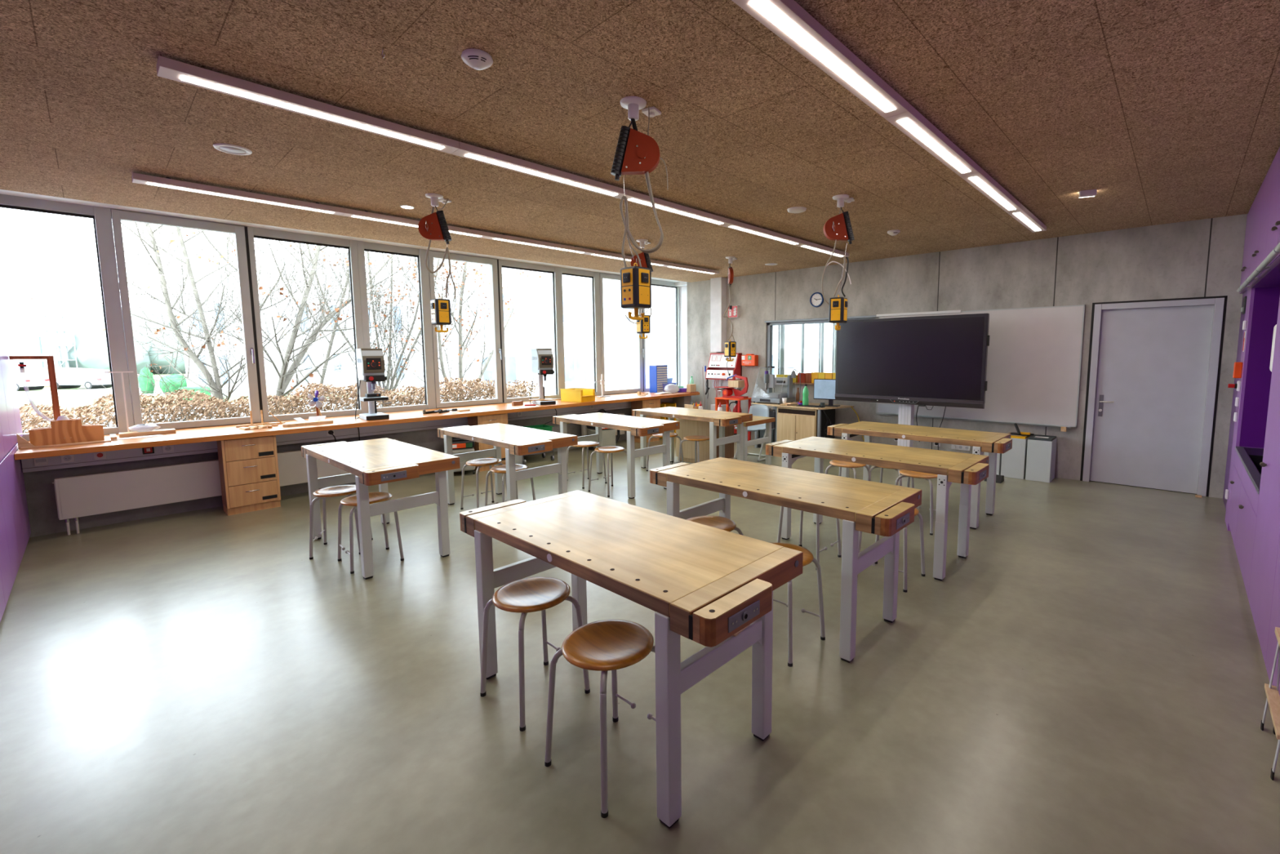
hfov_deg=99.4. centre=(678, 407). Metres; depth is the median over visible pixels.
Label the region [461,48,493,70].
smoke detector
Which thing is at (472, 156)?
diffuser
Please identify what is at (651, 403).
base cabinet
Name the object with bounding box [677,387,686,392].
carton
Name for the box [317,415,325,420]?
leaflet
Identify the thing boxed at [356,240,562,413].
window
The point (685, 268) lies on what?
diffuser
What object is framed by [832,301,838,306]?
socket
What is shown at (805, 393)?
plastic bottle
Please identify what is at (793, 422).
computer desk
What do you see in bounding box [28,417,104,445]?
box
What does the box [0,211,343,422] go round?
bare tree
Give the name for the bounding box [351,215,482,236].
diffuser
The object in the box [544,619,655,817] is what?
stool
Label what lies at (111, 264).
window
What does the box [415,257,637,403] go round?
apartment building
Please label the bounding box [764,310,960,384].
window
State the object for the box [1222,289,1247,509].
wall
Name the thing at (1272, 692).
step stool
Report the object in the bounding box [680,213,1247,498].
wall
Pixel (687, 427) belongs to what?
base cabinet
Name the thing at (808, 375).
carton
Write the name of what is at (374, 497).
stool
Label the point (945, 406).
cable
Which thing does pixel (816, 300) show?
wall clock
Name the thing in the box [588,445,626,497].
stool
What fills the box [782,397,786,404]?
paper cup
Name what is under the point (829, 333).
window
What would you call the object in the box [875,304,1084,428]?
whiteboard
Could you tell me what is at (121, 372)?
stand
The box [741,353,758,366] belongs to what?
box
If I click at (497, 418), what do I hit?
base cabinet
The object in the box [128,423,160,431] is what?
plastic bag
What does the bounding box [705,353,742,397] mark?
machine
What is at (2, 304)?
tall cabinet
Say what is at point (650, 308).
cable
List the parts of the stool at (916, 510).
leg, leg, leg, seat, leg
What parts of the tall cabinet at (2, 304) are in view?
door, door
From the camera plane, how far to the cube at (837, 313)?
4.86 m
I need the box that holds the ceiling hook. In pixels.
[381,47,385,58]
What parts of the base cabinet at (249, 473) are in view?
drawer, drawer, drawer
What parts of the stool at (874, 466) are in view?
leg, leg, leg, leg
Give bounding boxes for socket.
[33,457,48,466]
[60,454,74,462]
[93,451,106,459]
[142,446,154,454]
[162,444,173,453]
[326,429,336,441]
[430,302,434,309]
[440,302,447,308]
[516,411,521,416]
[622,272,630,283]
[640,272,648,283]
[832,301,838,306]
[951,444,970,450]
[1224,488,1229,499]
[1233,412,1237,422]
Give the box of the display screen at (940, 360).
[835,313,989,447]
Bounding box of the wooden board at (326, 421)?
[282,418,333,426]
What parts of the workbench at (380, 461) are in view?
leg, leg, leg, vise plate, leg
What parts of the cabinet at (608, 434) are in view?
tank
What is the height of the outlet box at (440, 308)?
0.320 m
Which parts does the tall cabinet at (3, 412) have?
door, door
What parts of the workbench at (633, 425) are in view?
leg, leg, leg, vise plate, leg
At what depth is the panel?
4.69 m
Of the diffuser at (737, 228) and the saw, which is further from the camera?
the saw
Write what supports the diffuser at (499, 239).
attached to the ceiling light at (166, 182)
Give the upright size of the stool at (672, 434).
0.503 m
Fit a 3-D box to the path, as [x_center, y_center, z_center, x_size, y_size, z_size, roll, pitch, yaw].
[-8.552,0.234,26.799,73.082,0.015,32.734,-5,7,-38]
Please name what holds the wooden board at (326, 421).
on the countertop at (201, 434)
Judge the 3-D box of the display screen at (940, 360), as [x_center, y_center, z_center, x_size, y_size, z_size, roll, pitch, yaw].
[3.193,-0.213,7.485,1.984,2.025,0.650,5,8,43]
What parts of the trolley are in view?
frame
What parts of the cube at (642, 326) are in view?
plate, plate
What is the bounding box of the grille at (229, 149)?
[219,146,246,153]
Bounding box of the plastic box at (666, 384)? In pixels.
[662,382,676,391]
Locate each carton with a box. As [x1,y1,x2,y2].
[515,454,522,464]
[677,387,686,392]
[797,373,805,382]
[805,373,811,382]
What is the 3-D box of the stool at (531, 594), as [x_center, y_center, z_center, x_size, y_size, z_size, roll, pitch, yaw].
[-0.677,1.102,2.533,0.371,0.503,0.371,5,8,43]
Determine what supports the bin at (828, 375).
on the window at (824, 320)
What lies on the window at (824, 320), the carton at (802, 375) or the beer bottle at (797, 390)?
the carton at (802, 375)
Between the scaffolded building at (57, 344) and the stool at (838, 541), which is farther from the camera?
the scaffolded building at (57, 344)
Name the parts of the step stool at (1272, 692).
frame, frame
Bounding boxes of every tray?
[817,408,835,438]
[875,412,1071,428]
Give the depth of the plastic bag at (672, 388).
10.33 m
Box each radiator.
[52,439,398,534]
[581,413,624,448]
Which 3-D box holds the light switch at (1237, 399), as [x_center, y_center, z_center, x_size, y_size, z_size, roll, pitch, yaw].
[4.945,-0.049,4.793,0.020,0.080,0.080,5,8,43]
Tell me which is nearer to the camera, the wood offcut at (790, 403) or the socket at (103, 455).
the socket at (103, 455)
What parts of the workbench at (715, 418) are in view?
leg, leg, leg, vise plate, leg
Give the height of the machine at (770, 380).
0.605 m
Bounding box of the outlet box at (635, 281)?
[620,262,651,319]
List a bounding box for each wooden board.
[118,428,176,437]
[282,418,333,426]
[457,408,470,411]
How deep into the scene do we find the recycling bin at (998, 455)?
6.90 m
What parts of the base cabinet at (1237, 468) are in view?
cupboard door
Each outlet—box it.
[438,198,451,204]
[641,106,661,117]
[844,197,854,203]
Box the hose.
[17,362,52,422]
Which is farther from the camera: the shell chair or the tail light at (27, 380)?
the tail light at (27, 380)
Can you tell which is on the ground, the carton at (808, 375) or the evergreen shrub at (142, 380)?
the evergreen shrub at (142, 380)
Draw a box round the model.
[235,409,284,427]
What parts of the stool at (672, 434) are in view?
leg, seat, leg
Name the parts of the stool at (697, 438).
leg, leg, seat, leg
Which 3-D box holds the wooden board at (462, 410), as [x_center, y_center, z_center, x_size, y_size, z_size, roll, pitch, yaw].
[-2.938,0.041,7.399,0.080,0.018,0.150,5,8,43]
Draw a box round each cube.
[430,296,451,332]
[636,315,650,338]
[724,339,736,361]
[828,294,847,330]
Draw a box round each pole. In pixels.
[702,367,703,409]
[704,365,706,409]
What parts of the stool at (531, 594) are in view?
leg, leg, seat, leg, stub rail, leg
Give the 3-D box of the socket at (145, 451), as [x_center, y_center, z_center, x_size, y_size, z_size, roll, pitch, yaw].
[-5.126,0.410,5.235,0.028,0.080,0.080,5,8,43]
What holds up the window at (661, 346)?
attached to the wall at (39, 487)
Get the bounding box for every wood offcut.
[254,423,278,426]
[261,422,278,425]
[732,624,749,636]
[785,402,798,404]
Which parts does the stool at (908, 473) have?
leg, leg, seat, leg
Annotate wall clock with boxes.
[809,292,823,306]
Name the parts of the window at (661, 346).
casement sash, pane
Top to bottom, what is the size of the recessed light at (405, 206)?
0.008 m
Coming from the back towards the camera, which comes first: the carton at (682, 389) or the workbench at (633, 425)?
the carton at (682, 389)
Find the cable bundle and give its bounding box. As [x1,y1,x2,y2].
[818,404,831,437]
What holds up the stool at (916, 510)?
on the floor
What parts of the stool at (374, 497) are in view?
leg, leg, seat, leg, leg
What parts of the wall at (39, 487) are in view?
wooden rail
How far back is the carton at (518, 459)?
7.78 m
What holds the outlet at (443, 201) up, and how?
attached to the ceiling at (1169, 110)
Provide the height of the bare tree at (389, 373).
9.373 m
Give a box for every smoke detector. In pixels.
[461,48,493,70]
[887,229,900,235]
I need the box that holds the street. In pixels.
[17,386,164,401]
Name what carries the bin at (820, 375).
on the window at (824, 320)
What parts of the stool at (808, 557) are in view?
stub rail, leg, seat, stub rail, leg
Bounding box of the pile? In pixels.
[653,391,671,394]
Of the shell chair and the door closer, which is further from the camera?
the shell chair
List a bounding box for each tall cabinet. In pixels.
[0,264,31,533]
[0,309,30,548]
[0,360,25,564]
[0,420,19,584]
[0,488,13,605]
[0,569,5,622]
[1248,297,1279,663]
[1265,534,1279,694]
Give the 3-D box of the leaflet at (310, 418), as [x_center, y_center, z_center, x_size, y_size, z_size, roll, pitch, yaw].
[-4.161,0.136,6.170,0.090,0.054,0.110,-3,7,-27]
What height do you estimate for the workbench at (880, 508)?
0.801 m
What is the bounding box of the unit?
[984,474,1004,483]
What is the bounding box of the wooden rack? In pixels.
[239,425,267,430]
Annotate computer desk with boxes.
[751,401,853,448]
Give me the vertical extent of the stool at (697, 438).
0.503 m
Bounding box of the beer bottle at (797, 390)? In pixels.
[795,387,799,401]
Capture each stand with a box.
[8,355,60,419]
[104,371,133,431]
[595,373,610,397]
[715,396,751,440]
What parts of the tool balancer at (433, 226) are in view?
spring arm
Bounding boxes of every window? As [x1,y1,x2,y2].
[0,189,681,440]
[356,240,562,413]
[558,266,679,395]
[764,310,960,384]
[772,323,822,377]
[822,322,836,373]
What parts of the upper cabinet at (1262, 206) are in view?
cupboard door, cupboard door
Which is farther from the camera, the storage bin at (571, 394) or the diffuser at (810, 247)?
the storage bin at (571, 394)
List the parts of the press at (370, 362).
power cord, control panel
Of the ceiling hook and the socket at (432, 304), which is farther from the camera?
the socket at (432, 304)
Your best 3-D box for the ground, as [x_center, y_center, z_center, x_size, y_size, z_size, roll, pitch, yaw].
[-189.012,-20.298,242.589,591.800,0.500,400.000,5,8,43]
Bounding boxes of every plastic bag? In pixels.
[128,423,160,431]
[663,383,679,392]
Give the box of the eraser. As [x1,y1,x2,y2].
[1060,426,1066,431]
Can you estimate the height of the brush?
0.143 m
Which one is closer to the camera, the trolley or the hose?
the hose
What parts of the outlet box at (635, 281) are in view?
jack panel, plate, plate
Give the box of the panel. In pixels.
[1225,282,1263,530]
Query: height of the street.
0.020 m
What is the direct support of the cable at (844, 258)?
hanging from the tool balancer at (838, 228)
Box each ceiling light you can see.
[131,172,719,274]
[155,55,849,257]
[731,0,1046,232]
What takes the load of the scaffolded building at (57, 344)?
on the ground
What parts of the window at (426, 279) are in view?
casement sash, handle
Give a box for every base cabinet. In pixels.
[216,435,280,515]
[467,413,507,471]
[631,398,660,442]
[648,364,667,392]
[675,417,733,462]
[1228,449,1242,546]
[1234,464,1258,597]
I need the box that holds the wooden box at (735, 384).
[728,380,744,387]
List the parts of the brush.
handle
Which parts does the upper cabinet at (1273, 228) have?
handle, cupboard door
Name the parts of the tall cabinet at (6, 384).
door, door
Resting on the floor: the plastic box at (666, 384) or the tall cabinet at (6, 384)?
the tall cabinet at (6, 384)
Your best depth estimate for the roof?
4.82 m
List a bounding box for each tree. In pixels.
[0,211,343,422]
[67,325,151,373]
[137,320,186,373]
[150,234,462,414]
[186,230,328,331]
[262,240,414,410]
[306,244,470,405]
[315,253,546,401]
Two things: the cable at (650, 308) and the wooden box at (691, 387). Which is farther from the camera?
the wooden box at (691, 387)
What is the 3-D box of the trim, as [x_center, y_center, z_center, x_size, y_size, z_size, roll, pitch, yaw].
[0.756,-0.929,10.232,0.260,2.965,0.156,5,8,43]
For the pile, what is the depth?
10.14 m
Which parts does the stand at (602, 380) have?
post, clamp arm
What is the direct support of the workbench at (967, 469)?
on the floor
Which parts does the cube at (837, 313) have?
plate, plate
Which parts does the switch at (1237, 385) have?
plate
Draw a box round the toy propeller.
[307,390,324,416]
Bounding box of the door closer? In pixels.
[1240,296,1246,314]
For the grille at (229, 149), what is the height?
0.005 m
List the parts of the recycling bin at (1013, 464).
lid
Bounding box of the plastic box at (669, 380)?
[666,377,672,382]
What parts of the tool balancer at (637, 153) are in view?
spring arm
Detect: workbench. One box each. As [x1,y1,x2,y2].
[301,437,460,579]
[437,422,577,505]
[459,489,803,827]
[552,412,679,498]
[631,406,752,468]
[649,457,921,662]
[719,415,775,464]
[765,435,989,580]
[826,421,1012,528]
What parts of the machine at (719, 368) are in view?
panel, panel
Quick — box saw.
[714,373,748,398]
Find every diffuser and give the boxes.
[146,182,333,213]
[181,75,444,149]
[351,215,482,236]
[465,153,617,195]
[493,238,584,253]
[592,253,661,266]
[627,198,723,224]
[669,266,712,274]
[729,226,798,244]
[748,0,895,112]
[801,245,843,257]
[897,118,970,173]
[968,176,1015,210]
[1013,212,1040,231]
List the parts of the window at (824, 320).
sill, blind rail, rail cover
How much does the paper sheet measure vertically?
0.003 m
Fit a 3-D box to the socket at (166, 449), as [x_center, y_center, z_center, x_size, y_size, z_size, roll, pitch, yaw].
[-5.036,0.404,5.342,0.015,0.080,0.080,5,8,43]
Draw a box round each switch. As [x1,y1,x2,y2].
[1227,380,1240,391]
[1235,396,1239,406]
[1242,320,1247,329]
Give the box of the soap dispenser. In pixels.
[1269,324,1276,371]
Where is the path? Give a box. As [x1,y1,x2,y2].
[21,394,420,431]
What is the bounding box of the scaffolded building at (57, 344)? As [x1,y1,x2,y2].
[8,301,79,368]
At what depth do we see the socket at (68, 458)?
4.86 m
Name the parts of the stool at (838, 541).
leg, leg, leg, leg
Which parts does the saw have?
motor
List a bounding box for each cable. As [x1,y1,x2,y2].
[425,198,455,298]
[619,106,668,267]
[625,307,651,324]
[723,263,734,341]
[821,208,851,305]
[850,406,864,441]
[937,406,946,449]
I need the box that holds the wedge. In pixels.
[16,433,35,448]
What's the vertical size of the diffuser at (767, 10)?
0.004 m
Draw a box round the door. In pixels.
[1080,295,1227,496]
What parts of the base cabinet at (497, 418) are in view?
drawer, drawer, drawer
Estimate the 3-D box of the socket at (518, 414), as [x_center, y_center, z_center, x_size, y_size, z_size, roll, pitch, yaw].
[-2.398,0.098,8.171,0.015,0.080,0.080,5,8,43]
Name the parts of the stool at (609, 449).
leg, leg, seat, leg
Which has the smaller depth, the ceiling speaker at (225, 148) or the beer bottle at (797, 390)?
the ceiling speaker at (225, 148)
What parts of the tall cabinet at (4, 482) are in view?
door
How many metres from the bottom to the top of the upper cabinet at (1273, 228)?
0.800 m
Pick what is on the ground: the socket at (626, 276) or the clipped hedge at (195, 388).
the clipped hedge at (195, 388)
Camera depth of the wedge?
4.61 m
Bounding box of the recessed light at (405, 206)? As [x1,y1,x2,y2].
[400,204,414,208]
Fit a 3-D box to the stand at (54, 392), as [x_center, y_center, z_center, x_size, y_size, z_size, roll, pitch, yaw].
[-5.699,-0.063,4.812,0.040,0.785,0.250,5,8,43]
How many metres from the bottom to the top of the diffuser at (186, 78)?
0.004 m
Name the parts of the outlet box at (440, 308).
plate, plate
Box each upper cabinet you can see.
[1239,195,1257,293]
[1248,157,1275,284]
[1263,146,1279,270]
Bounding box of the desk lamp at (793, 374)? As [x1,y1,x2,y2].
[791,368,800,402]
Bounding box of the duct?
[21,397,672,472]
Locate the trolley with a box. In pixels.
[522,448,554,464]
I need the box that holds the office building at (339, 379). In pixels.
[173,245,422,396]
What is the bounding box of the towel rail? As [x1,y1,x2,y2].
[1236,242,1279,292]
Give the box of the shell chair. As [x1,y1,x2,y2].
[733,404,772,462]
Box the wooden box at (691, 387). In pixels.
[686,383,696,391]
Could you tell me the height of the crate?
0.364 m
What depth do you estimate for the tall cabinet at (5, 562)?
3.55 m
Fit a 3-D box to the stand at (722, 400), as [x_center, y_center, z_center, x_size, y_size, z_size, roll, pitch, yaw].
[0.968,0.227,9.552,0.540,0.800,0.370,5,8,43]
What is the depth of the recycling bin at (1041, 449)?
6.60 m
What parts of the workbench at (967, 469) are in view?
leg, leg, leg, leg, vise plate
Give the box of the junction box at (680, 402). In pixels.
[672,395,691,408]
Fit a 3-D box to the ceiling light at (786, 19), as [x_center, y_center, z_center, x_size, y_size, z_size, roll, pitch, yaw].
[1.641,-1.702,3.464,0.132,0.069,6.928,5,8,43]
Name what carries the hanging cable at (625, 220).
hanging from the tool balancer at (637, 153)
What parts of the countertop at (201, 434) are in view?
wooden strip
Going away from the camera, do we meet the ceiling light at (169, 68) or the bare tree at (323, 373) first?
the ceiling light at (169, 68)
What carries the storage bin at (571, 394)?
on the countertop at (201, 434)
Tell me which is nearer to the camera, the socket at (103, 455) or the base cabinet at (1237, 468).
the base cabinet at (1237, 468)
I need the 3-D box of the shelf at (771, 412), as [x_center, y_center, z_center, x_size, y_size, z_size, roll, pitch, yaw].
[1.558,0.354,9.050,0.340,0.640,0.360,5,8,43]
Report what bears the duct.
attached to the wall at (39, 487)
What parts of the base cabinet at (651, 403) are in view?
drawer, drawer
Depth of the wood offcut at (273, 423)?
5.97 m
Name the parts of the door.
handle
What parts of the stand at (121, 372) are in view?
post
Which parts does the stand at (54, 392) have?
post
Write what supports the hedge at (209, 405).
on the ground
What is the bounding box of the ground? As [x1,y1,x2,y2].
[17,373,408,412]
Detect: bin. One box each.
[560,387,595,402]
[660,401,675,407]
[660,416,675,421]
[776,374,797,382]
[811,372,817,382]
[817,372,827,378]
[825,372,832,378]
[984,452,1001,475]
[1000,434,1031,479]
[1025,434,1057,482]
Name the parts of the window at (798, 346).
pane, pane, casement sash, pane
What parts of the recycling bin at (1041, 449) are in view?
lid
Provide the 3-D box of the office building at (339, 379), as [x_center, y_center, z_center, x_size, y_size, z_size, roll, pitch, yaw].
[-25.712,-6.626,44.508,20.600,10.300,9.100,-2,6,-17]
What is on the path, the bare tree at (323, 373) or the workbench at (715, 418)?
the bare tree at (323, 373)
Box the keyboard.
[796,404,825,407]
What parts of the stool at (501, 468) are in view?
leg, leg, seat, leg, leg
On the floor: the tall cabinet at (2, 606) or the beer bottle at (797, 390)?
the tall cabinet at (2, 606)
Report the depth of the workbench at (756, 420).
7.49 m
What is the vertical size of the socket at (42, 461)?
0.080 m
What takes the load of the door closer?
in the wall at (1245, 294)
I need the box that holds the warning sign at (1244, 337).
[1242,331,1245,351]
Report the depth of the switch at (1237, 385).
4.78 m
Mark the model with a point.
(261, 411)
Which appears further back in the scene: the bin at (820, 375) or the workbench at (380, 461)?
the bin at (820, 375)
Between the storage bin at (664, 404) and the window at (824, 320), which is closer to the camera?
the window at (824, 320)
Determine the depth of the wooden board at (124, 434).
5.33 m
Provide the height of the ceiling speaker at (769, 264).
0.008 m
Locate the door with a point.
(1153, 371)
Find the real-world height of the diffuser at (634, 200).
0.004 m
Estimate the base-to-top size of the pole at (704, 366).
1.331 m
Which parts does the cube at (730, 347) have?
plate, plate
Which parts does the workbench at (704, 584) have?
leg, leg, leg, vise plate, leg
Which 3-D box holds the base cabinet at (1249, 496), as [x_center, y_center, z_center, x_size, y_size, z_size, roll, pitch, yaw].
[4.108,0.858,3.532,0.625,0.722,1.198,5,8,43]
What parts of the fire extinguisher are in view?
tank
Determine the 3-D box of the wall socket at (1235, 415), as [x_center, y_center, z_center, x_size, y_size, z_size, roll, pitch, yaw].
[4.946,0.086,4.806,0.020,0.080,0.080,5,8,43]
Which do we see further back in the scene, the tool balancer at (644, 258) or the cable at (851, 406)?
the cable at (851, 406)
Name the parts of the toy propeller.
blade, blade, blade, post, blade, blade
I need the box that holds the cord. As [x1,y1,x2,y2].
[705,377,709,395]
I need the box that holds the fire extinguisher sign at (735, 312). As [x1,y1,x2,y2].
[728,305,739,317]
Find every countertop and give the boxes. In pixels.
[13,391,699,459]
[1235,446,1263,493]
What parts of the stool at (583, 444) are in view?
leg, leg, seat, leg, leg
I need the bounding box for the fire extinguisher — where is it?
[728,400,742,435]
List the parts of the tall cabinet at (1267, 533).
handle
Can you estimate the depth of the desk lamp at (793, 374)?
8.86 m
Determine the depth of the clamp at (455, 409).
7.24 m
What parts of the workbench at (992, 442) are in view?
leg, leg, leg, leg, vise plate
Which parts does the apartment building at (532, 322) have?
pane, pane, pane, pane, pane, pane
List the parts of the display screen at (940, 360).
button panel, panel, casing, handle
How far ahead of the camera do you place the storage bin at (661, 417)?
10.04 m
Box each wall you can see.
[22,408,631,537]
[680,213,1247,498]
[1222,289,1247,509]
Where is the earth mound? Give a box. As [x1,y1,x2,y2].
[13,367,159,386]
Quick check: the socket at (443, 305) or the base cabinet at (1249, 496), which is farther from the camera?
the socket at (443, 305)
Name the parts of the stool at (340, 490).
leg, leg, seat, leg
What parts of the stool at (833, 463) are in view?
leg, seat, leg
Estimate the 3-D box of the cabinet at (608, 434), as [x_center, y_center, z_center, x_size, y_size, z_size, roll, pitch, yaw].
[-1.213,0.360,8.981,0.505,0.680,0.424,-5,7,-37]
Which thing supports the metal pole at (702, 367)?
on the floor
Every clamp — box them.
[422,409,442,413]
[438,408,457,413]
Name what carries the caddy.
on the base cabinet at (687, 427)
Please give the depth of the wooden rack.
5.73 m
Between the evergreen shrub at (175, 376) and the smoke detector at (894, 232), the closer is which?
the smoke detector at (894, 232)
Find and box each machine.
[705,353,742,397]
[751,366,795,404]
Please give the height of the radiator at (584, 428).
0.525 m
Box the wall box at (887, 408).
[877,403,898,416]
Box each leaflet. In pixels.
[293,417,306,422]
[308,416,318,421]
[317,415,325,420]
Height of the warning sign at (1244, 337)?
0.180 m
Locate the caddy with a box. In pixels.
[684,403,699,408]
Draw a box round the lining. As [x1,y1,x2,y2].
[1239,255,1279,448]
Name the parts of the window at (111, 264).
casement sash, handle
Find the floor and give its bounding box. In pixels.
[0,437,1279,853]
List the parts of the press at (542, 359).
power cord, wooden strip, control panel, wooden strip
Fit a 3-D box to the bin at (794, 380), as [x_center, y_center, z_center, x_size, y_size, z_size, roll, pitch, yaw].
[1.883,-0.498,9.322,0.408,0.124,0.118,5,8,43]
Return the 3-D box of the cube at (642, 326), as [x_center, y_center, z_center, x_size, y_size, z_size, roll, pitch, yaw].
[-0.437,-1.013,6.730,0.161,0.320,0.161,-4,7,-35]
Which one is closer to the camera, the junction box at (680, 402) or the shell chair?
the shell chair
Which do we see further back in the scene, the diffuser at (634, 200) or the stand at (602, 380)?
the stand at (602, 380)
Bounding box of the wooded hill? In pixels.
[5,302,180,333]
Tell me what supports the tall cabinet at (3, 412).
on the floor
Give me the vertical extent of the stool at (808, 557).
0.503 m
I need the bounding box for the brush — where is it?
[1008,422,1034,435]
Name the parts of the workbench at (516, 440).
leg, leg, leg, vise plate, leg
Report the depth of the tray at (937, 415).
7.21 m
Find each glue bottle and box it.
[697,401,702,408]
[717,403,722,411]
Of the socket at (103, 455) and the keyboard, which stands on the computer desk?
the keyboard
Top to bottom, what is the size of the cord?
0.323 m
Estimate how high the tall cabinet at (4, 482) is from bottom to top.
2.955 m
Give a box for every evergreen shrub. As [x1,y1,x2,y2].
[137,366,155,393]
[159,373,186,392]
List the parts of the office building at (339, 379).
pane, pane, pane, pane, pane, pane, pane, pane, pane, pane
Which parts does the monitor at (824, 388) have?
panel, casing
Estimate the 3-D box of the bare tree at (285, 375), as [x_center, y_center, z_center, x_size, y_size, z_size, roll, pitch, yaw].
[-5.559,-2.745,8.993,3.735,9.513,4.386,-3,6,-24]
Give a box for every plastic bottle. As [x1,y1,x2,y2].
[689,376,693,383]
[802,384,808,404]
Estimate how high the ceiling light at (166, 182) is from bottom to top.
0.069 m
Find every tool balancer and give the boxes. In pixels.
[417,193,451,244]
[610,96,659,180]
[631,239,653,271]
[725,256,735,286]
[823,194,854,244]
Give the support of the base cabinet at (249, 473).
on the floor
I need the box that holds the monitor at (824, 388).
[813,378,839,406]
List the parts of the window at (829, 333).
pane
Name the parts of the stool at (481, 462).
leg, leg, seat, leg, leg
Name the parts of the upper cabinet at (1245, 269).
cupboard door, cupboard door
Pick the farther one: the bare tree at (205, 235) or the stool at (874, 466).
the bare tree at (205, 235)
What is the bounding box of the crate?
[521,424,554,431]
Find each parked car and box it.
[14,372,49,391]
[56,371,111,389]
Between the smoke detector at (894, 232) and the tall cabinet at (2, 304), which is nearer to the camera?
the tall cabinet at (2, 304)
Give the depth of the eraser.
6.64 m
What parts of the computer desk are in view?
leg, leg, cupboard door, cupboard door, leg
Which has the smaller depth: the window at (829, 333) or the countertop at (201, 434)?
the countertop at (201, 434)
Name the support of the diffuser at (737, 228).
attached to the ceiling light at (169, 68)
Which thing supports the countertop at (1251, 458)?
on the base cabinet at (1249, 496)
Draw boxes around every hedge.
[19,377,538,433]
[178,386,211,403]
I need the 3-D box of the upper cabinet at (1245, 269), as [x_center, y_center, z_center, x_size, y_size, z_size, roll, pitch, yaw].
[5.664,-1.511,4.993,0.625,0.800,1.018,5,8,43]
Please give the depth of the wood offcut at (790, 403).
8.59 m
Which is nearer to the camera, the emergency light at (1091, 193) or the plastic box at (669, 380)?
the emergency light at (1091, 193)
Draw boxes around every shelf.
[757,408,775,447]
[777,408,815,415]
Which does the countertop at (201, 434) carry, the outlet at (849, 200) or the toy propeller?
the toy propeller
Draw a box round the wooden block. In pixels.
[511,400,523,405]
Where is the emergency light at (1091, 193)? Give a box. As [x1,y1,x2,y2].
[1078,189,1097,197]
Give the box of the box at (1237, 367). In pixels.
[1232,361,1242,377]
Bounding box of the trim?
[710,276,726,411]
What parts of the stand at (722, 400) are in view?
leg, leg, plate, leg, leg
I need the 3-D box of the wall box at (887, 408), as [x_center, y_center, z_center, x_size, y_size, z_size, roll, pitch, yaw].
[3.232,0.044,8.094,0.490,0.170,0.058,5,8,43]
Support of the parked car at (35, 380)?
on the ground
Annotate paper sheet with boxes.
[116,434,164,439]
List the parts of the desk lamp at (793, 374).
lamp shade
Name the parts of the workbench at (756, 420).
leg, leg, leg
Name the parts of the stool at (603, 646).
leg, leg, seat, leg, stub rail, stub rail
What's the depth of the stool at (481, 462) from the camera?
5.56 m
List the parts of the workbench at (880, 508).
leg, leg, leg, leg, vise plate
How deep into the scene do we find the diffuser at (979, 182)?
4.50 m
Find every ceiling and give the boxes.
[0,0,1279,282]
[675,281,687,286]
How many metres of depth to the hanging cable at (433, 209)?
4.75 m
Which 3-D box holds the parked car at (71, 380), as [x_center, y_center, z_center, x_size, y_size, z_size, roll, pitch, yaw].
[-53.279,-2.427,48.399,4.640,1.480,1.820,0,6,0]
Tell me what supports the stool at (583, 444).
on the floor
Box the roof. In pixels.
[56,415,69,420]
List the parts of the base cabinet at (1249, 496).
cupboard door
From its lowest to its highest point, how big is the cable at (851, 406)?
0.737 m
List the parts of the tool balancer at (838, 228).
spring arm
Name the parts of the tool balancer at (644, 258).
spring arm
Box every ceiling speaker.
[213,143,252,155]
[764,262,777,265]
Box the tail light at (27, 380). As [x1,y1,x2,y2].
[26,378,48,382]
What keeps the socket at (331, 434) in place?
attached to the duct
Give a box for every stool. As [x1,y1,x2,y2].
[309,484,373,559]
[337,492,404,573]
[460,457,506,509]
[480,576,590,731]
[484,463,535,506]
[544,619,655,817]
[566,440,607,488]
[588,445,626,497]
[646,432,683,471]
[678,435,709,462]
[685,515,742,535]
[772,542,825,666]
[777,506,840,563]
[825,459,869,479]
[857,507,924,592]
[867,465,914,488]
[895,469,937,535]
[1260,626,1279,780]
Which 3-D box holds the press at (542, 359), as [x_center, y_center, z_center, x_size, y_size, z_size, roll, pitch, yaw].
[-2.076,-0.474,8.335,0.445,0.856,0.433,-4,7,-35]
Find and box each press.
[355,348,391,420]
[528,348,561,404]

